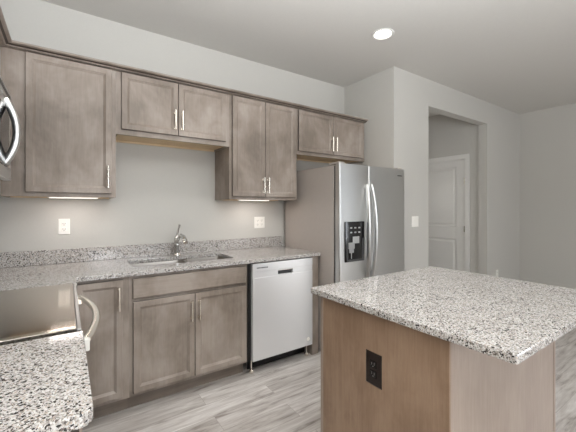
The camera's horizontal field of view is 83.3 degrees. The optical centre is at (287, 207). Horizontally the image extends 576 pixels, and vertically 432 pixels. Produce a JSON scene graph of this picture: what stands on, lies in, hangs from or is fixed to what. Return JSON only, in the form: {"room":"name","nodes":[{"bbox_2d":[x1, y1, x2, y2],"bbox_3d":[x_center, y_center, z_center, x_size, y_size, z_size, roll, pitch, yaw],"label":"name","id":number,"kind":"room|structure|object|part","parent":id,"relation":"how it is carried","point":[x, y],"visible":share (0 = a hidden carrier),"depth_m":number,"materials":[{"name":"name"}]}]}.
{"room":"kitchen","nodes":[
{"label":"kitchen","id":0,"kind":"room"},
{"bbox_2d":[0,0,343,252],"bbox_3d":[-0.761,-0.076,3.056,3.439,2.795,0.115,0,0,-34],"label":"wall","id":1,"kind":"structure","parent":0,"point":[159,189],"depth_m":2.71,"materials":[{"name":"beige paint"}]},
{"bbox_2d":[0,46,115,198],"bbox_3d":[-1.542,-0.515,2.219,0.614,0.894,0.384,0,0,-34],"label":"upper cabinet","id":2,"kind":"object","parent":1,"relation":"attached to","point":[65,109],"visible":0.98,"depth_m":2.09,"materials":[{"name":"brown wood"}]},
{"bbox_3d":[-1.645,-0.075,2.370,0.590,0.014,0.018,0,0,-34],"label":"hanging rail","id":3,"kind":"part","parent":2,"relation":"part of","materials":[{"name":"brown wood"}]},
{"bbox_2d":[49,197,97,198],"bbox_3d":[-1.492,-0.072,2.257,0.300,0.019,0.060,0,0,-34],"label":"light","id":4,"kind":"object","parent":2,"relation":"attached to","point":[49,197],"visible":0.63,"depth_m":2.26,"materials":[{"name":"white plastic"}]},
{"bbox_3d":[-1.233,-0.208,2.219,0.016,0.150,0.036,0,0,-34],"label":"handle","id":5,"kind":"part","parent":2,"relation":"part of","materials":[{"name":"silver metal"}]},
{"bbox_2d":[58,219,69,234],"bbox_3d":[-1.645,0.142,2.378,0.072,0.116,0.007,0,0,-34],"label":"wall outlet","id":6,"kind":"object","parent":1,"relation":"attached to","point":[63,224],"visible":1,"depth_m":2.38,"materials":[{"name":"white plastic"}]},
{"bbox_2d":[0,236,282,267],"bbox_3d":[-1.093,0.356,2.746,2.496,0.102,0.020,0,0,-34],"label":"backsplash","id":7,"kind":"structure","parent":1,"relation":"attached to","point":[55,256],"depth_m":2.58,"materials":[{"name":"stone"}]},
{"bbox_2d":[116,71,228,151],"bbox_3d":[-0.933,-0.740,2.634,0.859,0.444,0.384,0,0,-34],"label":"upper cabinet","id":8,"kind":"object","parent":1,"relation":"attached to","point":[149,111],"visible":0.94,"depth_m":2.49,"materials":[{"name":"brown wood"}]},
{"bbox_3d":[-1.016,-0.756,2.401,0.392,0.402,0.020,0,0,-34],"label":"door","id":9,"kind":"part","parent":8,"relation":"part of","materials":[{"name":"brown wood"}]},
{"bbox_3d":[-1.036,-0.525,2.786,0.835,0.014,0.018,0,0,-34],"label":"hanging rail","id":10,"kind":"part","parent":8,"relation":"part of","materials":[{"name":"brown wood"}]},
{"bbox_3d":[-0.954,-0.538,2.666,0.835,0.012,0.309,0,0,-34],"label":"panel","id":11,"kind":"part","parent":8,"relation":"part of","materials":[{"name":"brown wood"}]},
{"bbox_3d":[-0.859,-0.668,2.474,0.016,0.150,0.036,0,0,-34],"label":"handle","id":12,"kind":"part","parent":8,"relation":"part of","materials":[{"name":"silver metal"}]},
{"bbox_3d":[-0.815,-0.668,2.504,0.016,0.150,0.036,0,0,-34],"label":"handle","id":13,"kind":"part","parent":8,"relation":"part of","materials":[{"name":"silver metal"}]},
{"bbox_3d":[-0.688,-0.756,2.625,0.394,0.402,0.020,0,0,-34],"label":"door","id":14,"kind":"part","parent":8,"relation":"part of","materials":[{"name":"brown wood"}]},
{"bbox_2d":[215,95,296,200],"bbox_3d":[-0.285,-0.515,3.077,0.708,0.894,0.384,0,0,-34],"label":"upper cabinet","id":15,"kind":"object","parent":1,"relation":"attached to","point":[259,162],"visible":0.95,"depth_m":2.92,"materials":[{"name":"brown wood"}]},
{"bbox_3d":[-0.344,-0.526,2.860,0.321,0.862,0.020,0,0,-34],"label":"door","id":16,"kind":"part","parent":15,"relation":"part of","materials":[{"name":"brown wood"}]},
{"bbox_2d":[239,200,268,200],"bbox_3d":[-0.319,-0.072,3.057,0.320,0.019,0.060,0,0,-34],"label":"light","id":17,"kind":"object","parent":15,"relation":"attached to","point":[239,200],"visible":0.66,"depth_m":3.03,"materials":[{"name":"white plastic"}]},
{"bbox_3d":[-0.214,-0.197,2.914,0.016,0.142,0.036,0,0,-34],"label":"handle","id":18,"kind":"part","parent":15,"relation":"part of","materials":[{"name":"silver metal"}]},
{"bbox_3d":[-0.068,-0.526,3.048,0.340,0.862,0.020,0,0,-34],"label":"door","id":19,"kind":"part","parent":15,"relation":"part of","materials":[{"name":"brown wood"}]},
{"bbox_2d":[254,217,264,227],"bbox_3d":[-0.290,0.154,3.303,0.120,0.116,0.007,0,0,-34],"label":"wall outlet","id":20,"kind":"object","parent":1,"relation":"attached to","point":[259,222],"visible":1,"depth_m":3.30,"materials":[{"name":"white plastic"}]},
{"bbox_2d":[297,109,363,163],"bbox_3d":[0.402,-0.741,3.545,0.952,0.442,0.384,0,0,-34],"label":"upper cabinet","id":21,"kind":"object","parent":1,"relation":"attached to","point":[321,138],"visible":0.89,"depth_m":3.39,"materials":[{"name":"brown wood"}]},
{"bbox_3d":[0.298,-0.527,3.696,0.928,0.014,0.018,0,0,-34],"label":"hanging rail","id":22,"kind":"part","parent":21,"relation":"part of","materials":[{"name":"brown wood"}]},
{"bbox_3d":[0.287,-0.756,3.291,0.450,0.403,0.020,0,0,-34],"label":"door","id":23,"kind":"part","parent":21,"relation":"part of","materials":[{"name":"brown wood"}]},
{"bbox_3d":[0.380,-0.540,3.576,0.928,0.012,0.309,0,0,-34],"label":"panel","id":24,"kind":"part","parent":21,"relation":"part of","materials":[{"name":"brown wood"}]},
{"bbox_3d":[0.661,-0.756,3.546,0.447,0.403,0.020,0,0,-34],"label":"door","id":25,"kind":"part","parent":21,"relation":"part of","materials":[{"name":"brown wood"}]},
{"bbox_2d":[0,6,367,122],"bbox_3d":[0.047,-0.978,2.084,3.189,0.030,1.841,0,0,-34],"label":"trim","id":26,"kind":"structure","parent":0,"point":[6,41],"depth_m":2.33,"materials":[{"name":"brown wood"}]},
{"bbox_2d":[41,0,575,116],"bbox_3d":[1.733,-1.548,2.151,6.769,0.150,9.030,0,0,-34],"label":"ceiling","id":27,"kind":"structure","parent":0,"point":[517,56],"depth_m":2.79,"materials":[{"name":"paint"}]},
{"bbox_2d":[372,28,393,39],"bbox_3d":[0.807,-1.484,2.751,0.184,0.038,0.184,0,0,-34],"label":"recessed light","id":28,"kind":"object","parent":27,"relation":"in","point":[384,33],"visible":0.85,"depth_m":2.78,"materials":[{"name":"white paint"}]},
{"bbox_2d":[82,328,575,431],"bbox_3d":[1.733,1.347,2.151,6.769,0.050,9.030,0,0,-34],"label":"floor","id":29,"kind":"structure","parent":0,"point":[284,394],"depth_m":2.17,"materials":[{"name":"grey wood"}]},
{"bbox_2d":[0,283,100,350],"bbox_3d":[-1.156,0.859,1.252,0.744,0.925,0.805,0,0,-34],"label":"range","id":30,"kind":"object","parent":29,"relation":"on","point":[26,314],"visible":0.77,"depth_m":1.26,"materials":[{"name":"metal"}]},
{"bbox_3d":[-0.980,0.412,0.915,0.639,0.018,0.030,0,0,-34],"label":"trim","id":31,"kind":"part","parent":30,"relation":"part of","materials":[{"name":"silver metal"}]},
{"bbox_2d":[0,283,75,338],"bbox_3d":[-1.202,0.413,1.240,0.639,0.016,0.757,0,0,-34],"label":"cooktop","id":32,"kind":"object","parent":30,"relation":"in","point":[26,311],"depth_m":1.27,"materials":[{"name":"silver metal"}]},
{"bbox_3d":[-0.923,0.456,1.411,0.014,0.102,0.805,0,0,-34],"label":"control panel","id":33,"kind":"part","parent":30,"relation":"part of","materials":[{"name":"metal"}]},
{"bbox_3d":[-0.890,0.474,1.451,0.082,0.022,0.680,0,0,-34],"label":"handle","id":34,"kind":"part","parent":30,"relation":"part of","materials":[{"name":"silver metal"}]},
{"bbox_2d":[77,277,128,418],"bbox_3d":[-1.299,0.880,2.212,0.308,0.884,0.666,0,0,-34],"label":"base cabinet","id":35,"kind":"object","parent":29,"relation":"on","point":[108,354],"visible":0.73,"depth_m":2.00,"materials":[{"name":"brown wood"}]},
{"bbox_3d":[-1.044,0.569,2.005,0.016,0.146,0.036,0,0,-34],"label":"handle","id":36,"kind":"part","parent":35,"relation":"part of","materials":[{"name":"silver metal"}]},
{"bbox_2d":[128,256,246,407],"bbox_3d":[-0.825,0.880,2.536,0.838,0.884,0.666,0,0,-34],"label":"base cabinet","id":37,"kind":"object","parent":29,"relation":"on","point":[188,328],"visible":0.96,"depth_m":2.27,"materials":[{"name":"brown wood"}]},
{"bbox_2d":[0,236,320,290],"bbox_3d":[-0.883,0.371,2.420,2.516,0.132,0.794,0,0,-34],"label":"countertop","id":38,"kind":"structure","parent":37,"relation":"on","point":[39,268],"depth_m":2.40,"materials":[{"name":"stone"}]},
{"bbox_2d":[131,256,227,266],"bbox_3d":[-0.828,0.530,2.553,0.766,0.183,0.356,0,0,-34],"label":"sink","id":39,"kind":"object","parent":38,"relation":"in","point":[216,257],"visible":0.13,"depth_m":2.67,"materials":[{"name":"metal"}]},
{"bbox_3d":[-0.968,0.530,2.457,0.428,0.183,0.356,0,0,-34],"label":"bowl","id":40,"kind":"part","parent":39,"relation":"part of","materials":[{"name":"metal"}]},
{"bbox_3d":[-0.651,0.520,2.673,0.338,0.163,0.356,0,0,-34],"label":"bowl","id":41,"kind":"part","parent":39,"relation":"part of","materials":[{"name":"metal"}]},
{"bbox_2d":[173,224,187,255],"bbox_3d":[-0.894,0.274,2.679,0.066,0.265,0.239,0,0,-34],"label":"faucet","id":42,"kind":"object","parent":38,"relation":"on","point":[183,237],"visible":1,"depth_m":2.73,"materials":[{"name":"metal"}]},
{"bbox_3d":[-0.886,0.266,2.678,0.038,0.099,0.197,0,0,-39],"label":"spout","id":43,"kind":"part","parent":42,"relation":"part of","materials":[{"name":"metal"}]},
{"bbox_3d":[-0.828,0.901,2.187,0.397,0.586,0.020,0,0,-34],"label":"door","id":44,"kind":"part","parent":37,"relation":"part of","materials":[{"name":"brown wood"}]},
{"bbox_3d":[-0.664,0.523,2.299,0.801,0.130,0.020,0,0,-34],"label":"drawer","id":45,"kind":"part","parent":37,"relation":"part of","materials":[{"name":"brown wood"}]},
{"bbox_3d":[-0.669,0.722,2.261,0.016,0.145,0.036,0,0,-34],"label":"handle","id":46,"kind":"part","parent":37,"relation":"part of","materials":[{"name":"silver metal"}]},
{"bbox_3d":[-0.624,0.722,2.292,0.016,0.145,0.036,0,0,-34],"label":"handle","id":47,"kind":"part","parent":37,"relation":"part of","materials":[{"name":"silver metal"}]},
{"bbox_3d":[-0.496,0.901,2.413,0.399,0.586,0.020,0,0,-34],"label":"door","id":48,"kind":"part","parent":37,"relation":"part of","materials":[{"name":"brown wood"}]},
{"bbox_2d":[247,257,311,373],"bbox_3d":[-0.214,0.884,2.954,0.632,0.876,0.624,0,0,-34],"label":"dishwasher","id":49,"kind":"object","parent":29,"relation":"on","point":[279,295],"visible":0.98,"depth_m":2.68,"materials":[{"name":"silver metal"}]},
{"bbox_3d":[-0.293,1.262,2.585,0.042,0.120,0.041,0,0,-34],"label":"levelling leg","id":50,"kind":"part","parent":49,"relation":"part of","materials":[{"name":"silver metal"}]},
{"bbox_3d":[-0.094,1.267,2.805,0.581,0.108,0.010,0,0,-34],"label":"toe plate","id":51,"kind":"part","parent":49,"relation":"part of","materials":[{"name":"black plastic"}]},
{"bbox_3d":[-0.035,0.536,2.736,0.150,0.036,0.008,0,0,-34],"label":"pocket handle","id":52,"kind":"part","parent":49,"relation":"part of","materials":[{"name":"grey plastic"}]},
{"bbox_2d":[304,256,317,354],"bbox_3d":[0.069,0.880,3.173,0.074,0.884,0.622,0,0,-34],"label":"end panel","id":53,"kind":"object","parent":29,"relation":"on","point":[312,349],"visible":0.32,"depth_m":2.92,"materials":[{"name":"brown wood"}]},
{"bbox_2d":[285,161,403,349],"bbox_3d":[0.590,0.464,3.303,0.889,1.716,0.901,0,0,-34],"label":"refrigerator","id":54,"kind":"object","parent":29,"relation":"on","point":[352,215],"visible":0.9,"depth_m":2.94,"materials":[{"name":"metal"}]},
{"bbox_3d":[0.569,0.428,2.859,0.354,1.608,0.058,0,0,-34],"label":"door","id":55,"kind":"part","parent":54,"relation":"part of","materials":[{"name":"metal"}]},
{"bbox_3d":[0.713,0.229,2.893,0.029,0.877,0.090,0,0,-7],"label":"handle","id":56,"kind":"part","parent":54,"relation":"part of","materials":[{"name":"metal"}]},
{"bbox_3d":[0.775,0.229,2.936,0.024,0.877,0.087,0,0,-43],"label":"handle","id":57,"kind":"part","parent":54,"relation":"part of","materials":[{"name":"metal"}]},
{"bbox_3d":[0.939,0.428,3.112,0.529,1.608,0.058,0,0,-34],"label":"door","id":58,"kind":"part","parent":54,"relation":"part of","materials":[{"name":"metal"}]},
{"bbox_2d":[321,297,555,431],"bbox_3d":[0.757,0.880,1.632,0.984,0.884,0.666,0,0,-34],"label":"kitchen island","id":59,"kind":"object","parent":29,"relation":"on","point":[430,383],"visible":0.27,"depth_m":1.31,"materials":[{"name":"brown wood"}]},
{"bbox_3d":[0.177,0.880,1.627,0.020,0.884,0.020,0,0,-34],"label":"corner trim","id":60,"kind":"part","parent":59,"relation":"part of","materials":[{"name":"brown wood"}]},
{"bbox_2d":[366,349,381,389],"bbox_3d":[0.355,0.672,1.345,0.007,0.137,0.085,0,0,-34],"label":"island outlet","id":61,"kind":"object","parent":59,"relation":"attached to","point":[373,360],"visible":1,"depth_m":1.34,"materials":[{"name":"black plastic"}]},
{"bbox_2d":[370,359,375,368],"bbox_3d":[0.353,0.652,1.344,0.002,0.029,0.033,0,0,-34],"label":"receptacle","id":62,"kind":"object","parent":61,"relation":"attached to","point":[372,361],"depth_m":1.34,"materials":[{"name":"black plastic"}]},
{"bbox_2d":[370,369,375,378],"bbox_3d":[0.353,0.692,1.344,0.002,0.029,0.033,0,0,-34],"label":"receptacle","id":63,"kind":"object","parent":61,"relation":"attached to","point":[372,371],"depth_m":1.34,"materials":[{"name":"black plastic"}]},
{"bbox_3d":[0.360,0.880,1.348,0.008,0.884,0.645,0,0,-34],"label":"panel","id":64,"kind":"part","parent":59,"relation":"part of","materials":[{"name":"brown wood"}]},
{"bbox_2d":[311,266,575,364],"bbox_3d":[0.816,0.422,1.574,1.072,0.030,0.919,0,0,-34],"label":"island countertop","id":65,"kind":"structure","parent":59,"relation":"on","point":[505,319],"depth_m":1.33,"materials":[{"name":"stone"}]},
{"bbox_3d":[0.547,0.880,1.098,0.020,0.884,0.020,0,0,-34],"label":"corner trim","id":66,"kind":"part","parent":59,"relation":"part of","materials":[{"name":"brown wood"}]},
{"bbox_3d":[0.943,0.880,1.363,0.932,0.884,0.008,0,0,-34],"label":"panel","id":67,"kind":"part","parent":59,"relation":"part of","materials":[{"name":"brown wood"}]},
{"bbox_3d":[1.337,0.880,1.637,0.020,0.884,0.020,0,0,-34],"label":"corner trim","id":68,"kind":"part","parent":59,"relation":"part of","materials":[{"name":"brown wood"}]},
{"bbox_3d":[-0.811,0.880,0.692,0.685,0.884,0.478,0,0,-34],"label":"base cabinet","id":69,"kind":"object","parent":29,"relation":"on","visible":0},
{"bbox_2d":[0,331,92,431],"bbox_3d":[-0.810,0.371,0.674,0.668,0.132,0.513,0,0,-34],"label":"countertop","id":70,"kind":"structure","parent":69,"relation":"on","point":[45,386],"depth_m":0.74,"materials":[{"name":"stone"}]},
{"bbox_2d":[344,66,428,270],"bbox_3d":[0.505,-0.076,4.804,0.623,2.795,3.033,0,0,-34],"label":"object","id":71,"kind":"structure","parent":0,"point":[394,101],"depth_m":3.58,"materials":[{"name":"beige paint"}]},
{"bbox_2d":[412,216,417,226],"bbox_3d":[1.407,0.157,3.579,0.120,0.116,0.008,0,0,-34],"label":"light switch","id":72,"kind":"object","parent":71,"relation":"attached to","point":[414,218],"visible":1,"depth_m":3.57,"materials":[{"name":"white plastic"}]},
{"bbox_2d":[429,114,477,272],"bbox_3d":[1.961,-0.076,5.868,0.115,2.795,2.918,0,0,-34],"label":"wall","id":73,"kind":"structure","parent":0,"point":[448,136],"depth_m":4.81,"materials":[{"name":"beige paint"}]},
{"bbox_2d":[429,160,464,270],"bbox_3d":[2.398,0.300,5.118,0.109,2.020,0.793,0,0,-34],"label":"door","id":74,"kind":"structure","parent":73,"relation":"in","point":[446,179],"depth_m":5.03,"materials":[{"name":"paint"}]},
{"bbox_2d":[429,154,469,271],"bbox_3d":[2.438,0.267,5.154,0.131,2.110,0.935,0,0,-34],"label":"trim","id":75,"kind":"structure","parent":73,"relation":"attached to","point":[466,157],"depth_m":4.76,"materials":[{"name":"white paint"}]},
{"bbox_2d":[429,80,519,279],"bbox_3d":[2.608,-0.076,4.473,2.477,2.795,0.115,0,0,-34],"label":"wall opening","id":76,"kind":"structure","parent":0,"point":[498,127],"depth_m":4.66,"materials":[{"name":"beige paint"}]},
{"bbox_2d":[520,103,575,288],"bbox_3d":[4.481,-0.076,4.027,0.115,2.795,9.030,0,0,-34],"label":"wall","id":77,"kind":"structure","parent":0,"point":[547,136],"depth_m":4.82,"materials":[{"name":"beige paint"}]},
{"bbox_3d":[-0.365,-0.076,-0.675,0.115,2.795,6.726,0,0,-34],"label":"wall","id":78,"kind":"structure","parent":0,"visible":0},
{"bbox_2d":[0,75,20,180],"bbox_3d":[-1.261,-0.332,1.145,0.454,0.409,0.761,0,0,-34],"label":"microwave","id":79,"kind":"object","parent":78,"relation":"attached to","point":[8,114],"visible":1,"depth_m":1.42,"materials":[{"name":"grey metal"}]},
{"bbox_3d":[-1.129,-0.510,1.235,0.030,0.052,0.761,0,0,-34],"label":"vent panel","id":80,"kind":"part","parent":79,"relation":"part of","materials":[{"name":"metal"}]},
{"bbox_3d":[-1.129,-0.304,1.235,0.030,0.353,0.759,0,0,-34],"label":"door","id":81,"kind":"part","parent":79,"relation":"part of","materials":[{"name":"metal"}]},
{"bbox_3d":[-1.220,-0.333,1.426,0.070,0.296,0.030,0,0,-34],"label":"handle","id":82,"kind":"part","parent":79,"relation":"part of","materials":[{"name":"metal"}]}
]}

